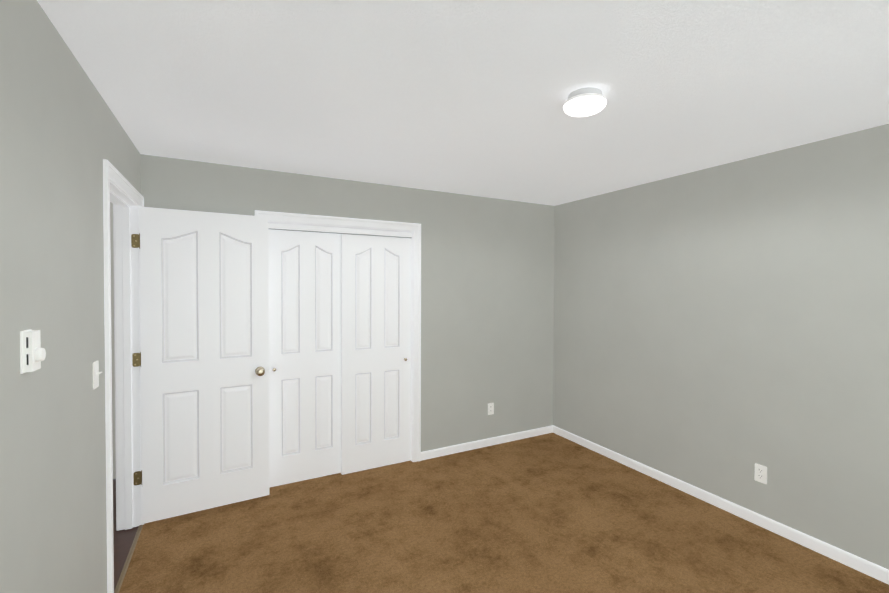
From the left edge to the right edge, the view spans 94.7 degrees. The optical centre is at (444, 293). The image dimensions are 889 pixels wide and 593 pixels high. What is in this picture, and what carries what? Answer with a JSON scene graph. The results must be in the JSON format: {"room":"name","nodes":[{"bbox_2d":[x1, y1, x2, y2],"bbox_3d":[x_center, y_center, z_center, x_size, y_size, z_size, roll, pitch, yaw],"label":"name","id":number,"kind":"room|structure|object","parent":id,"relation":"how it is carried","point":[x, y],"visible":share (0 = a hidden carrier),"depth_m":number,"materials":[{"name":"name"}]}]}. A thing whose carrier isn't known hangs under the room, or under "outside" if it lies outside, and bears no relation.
{"room":"empty bedroom","nodes":[
{"label":"empty bedroom","id":0,"kind":"room"},
{"bbox_2d":[0,0,140,592],"bbox_3d":[-1.115,0.330,0.884,0.120,2.440,4.111,0,1,-28],"label":"wall","id":1,"kind":"structure","parent":0,"point":[63,134],"depth_m":1.35,"materials":[{"name":"grey paint"}]},
{"bbox_2d":[20,329,45,373],"bbox_3d":[-1.179,0.164,1.178,0.040,0.119,0.064,0,1,-28],"label":"thermostat","id":2,"kind":"object","parent":1,"relation":"attached to","point":[32,354],"visible":1,"depth_m":1.15,"materials":[{"name":"white plastic"}]},
{"bbox_2d":[92,360,101,389],"bbox_3d":[-1.503,0.352,1.778,0.024,0.115,0.070,0,1,-28],"label":"light switch","id":3,"kind":"object","parent":1,"relation":"attached to","point":[96,372],"visible":0.96,"depth_m":1.77,"materials":[{"name":"white plastic"}]},
{"bbox_2d":[103,159,143,592],"bbox_3d":[-1.854,0.447,2.292,0.160,2.155,0.914,0,1,-28],"label":"door frame","id":4,"kind":"structure","parent":1,"relation":"attached to","point":[127,347],"depth_m":2.61,"materials":[{"name":"white wood"}]},
{"bbox_2d":[131,207,268,523],"bbox_3d":[-1.649,0.464,2.821,0.810,2.040,0.148,0,1,-28],"label":"door","id":5,"kind":"structure","parent":4,"relation":"attached to","point":[201,358],"depth_m":2.79,"materials":[{"name":"white wood"}]},
{"bbox_2d":[114,525,142,592],"bbox_3d":[-1.807,1.524,2.336,0.026,0.015,0.760,0,1,-28],"label":"trim","id":6,"kind":"structure","parent":1,"relation":"attached to","point":[125,568],"depth_m":2.32,"materials":[{"name":"brown"}]},
{"bbox_2d":[110,202,115,478],"bbox_3d":[-3.052,0.286,3.130,1.320,2.440,0.050,0,1,-28],"label":"wall","id":7,"kind":"structure","parent":0,"point":[112,339],"depth_m":3.29,"materials":[{"name":"grey"}]},
{"bbox_2d":[113,480,138,590],"bbox_3d":[-2.367,1.583,1.904,1.400,0.092,2.800,0,1,-28],"label":"floor","id":8,"kind":"structure","parent":0,"point":[123,541],"depth_m":2.51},
{"bbox_2d":[141,154,554,451],"bbox_3d":[-0.501,0.287,3.596,3.730,2.440,0.120,0,1,-28],"label":"wall","id":9,"kind":"structure","parent":0,"point":[487,300],"depth_m":3.87,"materials":[{"name":"grey paint"}]},
{"bbox_2d":[269,229,340,487],"bbox_3d":[-1.102,0.489,3.294,0.620,2.030,0.063,0,1,-28],"label":"closet door","id":10,"kind":"structure","parent":9,"relation":"in","point":[304,355],"depth_m":3.28,"materials":[{"name":"white wood"}]},
{"bbox_2d":[255,210,420,461],"bbox_3d":[-0.844,0.477,3.420,1.218,2.064,0.120,0,1,-28],"label":"door frame","id":11,"kind":"structure","parent":9,"relation":"attached to","point":[287,226],"depth_m":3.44,"materials":[{"name":"white wood"}]},
{"bbox_2d":[341,234,411,474],"bbox_3d":[-0.573,0.487,3.522,0.620,2.030,0.063,0,1,-28],"label":"closet door","id":12,"kind":"structure","parent":9,"relation":"in","point":[375,351],"depth_m":3.51,"materials":[{"name":"white wood"}]},
{"bbox_2d":[421,425,552,460],"bbox_3d":[0.478,1.466,4.060,1.577,0.074,0.015,0,1,-28],"label":"baseboard","id":13,"kind":"structure","parent":9,"relation":"attached to","point":[448,450],"depth_m":4.01,"materials":[{"name":"white wood"}]},
{"bbox_2d":[488,403,493,414],"bbox_3d":[0.458,1.140,4.044,0.070,0.115,0.007,0,1,-28],"label":"electrical outlet","id":14,"kind":"object","parent":9,"relation":"attached to","point":[490,408],"visible":1,"depth_m":4.04,"materials":[{"name":"white plastic"}]},
{"bbox_2d":[37,0,888,205],"bbox_3d":[-0.226,-0.952,1.813,5.130,0.100,4.970,0,1,-28],"label":"ceiling","id":15,"kind":"structure","parent":0,"point":[467,97],"depth_m":1.75,"materials":[{"name":"white paint"}]},
{"bbox_2d":[563,87,606,116],"bbox_3d":[0.636,-0.861,1.857,0.186,0.079,0.186,0,1,-28],"label":"ceiling light","id":16,"kind":"object","parent":15,"relation":"attached to","point":[585,102],"visible":1,"depth_m":1.80,"materials":[{"name":"white glass"}]},
{"bbox_2d":[119,433,888,592],"bbox_3d":[0.557,1.590,1.854,3.730,0.100,4.231,0,1,-28],"label":"floor carpet","id":17,"kind":"object","parent":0,"point":[550,513],"visible":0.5,"depth_m":2.54,"materials":[{"name":"brown carpet"}]},
{"bbox_2d":[553,124,888,569],"bbox_3d":[2.159,0.312,2.673,0.120,2.440,4.231,0,1,-28],"label":"wall","id":18,"kind":"structure","parent":0,"point":[721,330],"depth_m":2.75,"materials":[{"name":"grey paint"}]},
{"bbox_2d":[553,425,888,584],"bbox_3d":[2.098,1.495,2.663,0.015,0.074,3.991,0,1,-28],"label":"baseboard","id":19,"kind":"structure","parent":18,"relation":"attached to","point":[868,568],"depth_m":2.75,"materials":[{"name":"white wood"}]},
{"bbox_2d":[754,463,766,483],"bbox_3d":[2.081,1.186,2.694,0.007,0.115,0.070,0,1,-28],"label":"electrical outlet","id":20,"kind":"object","parent":18,"relation":"attached to","point":[760,474],"visible":1,"depth_m":2.69,"materials":[{"name":"white plastic"}]}
]}

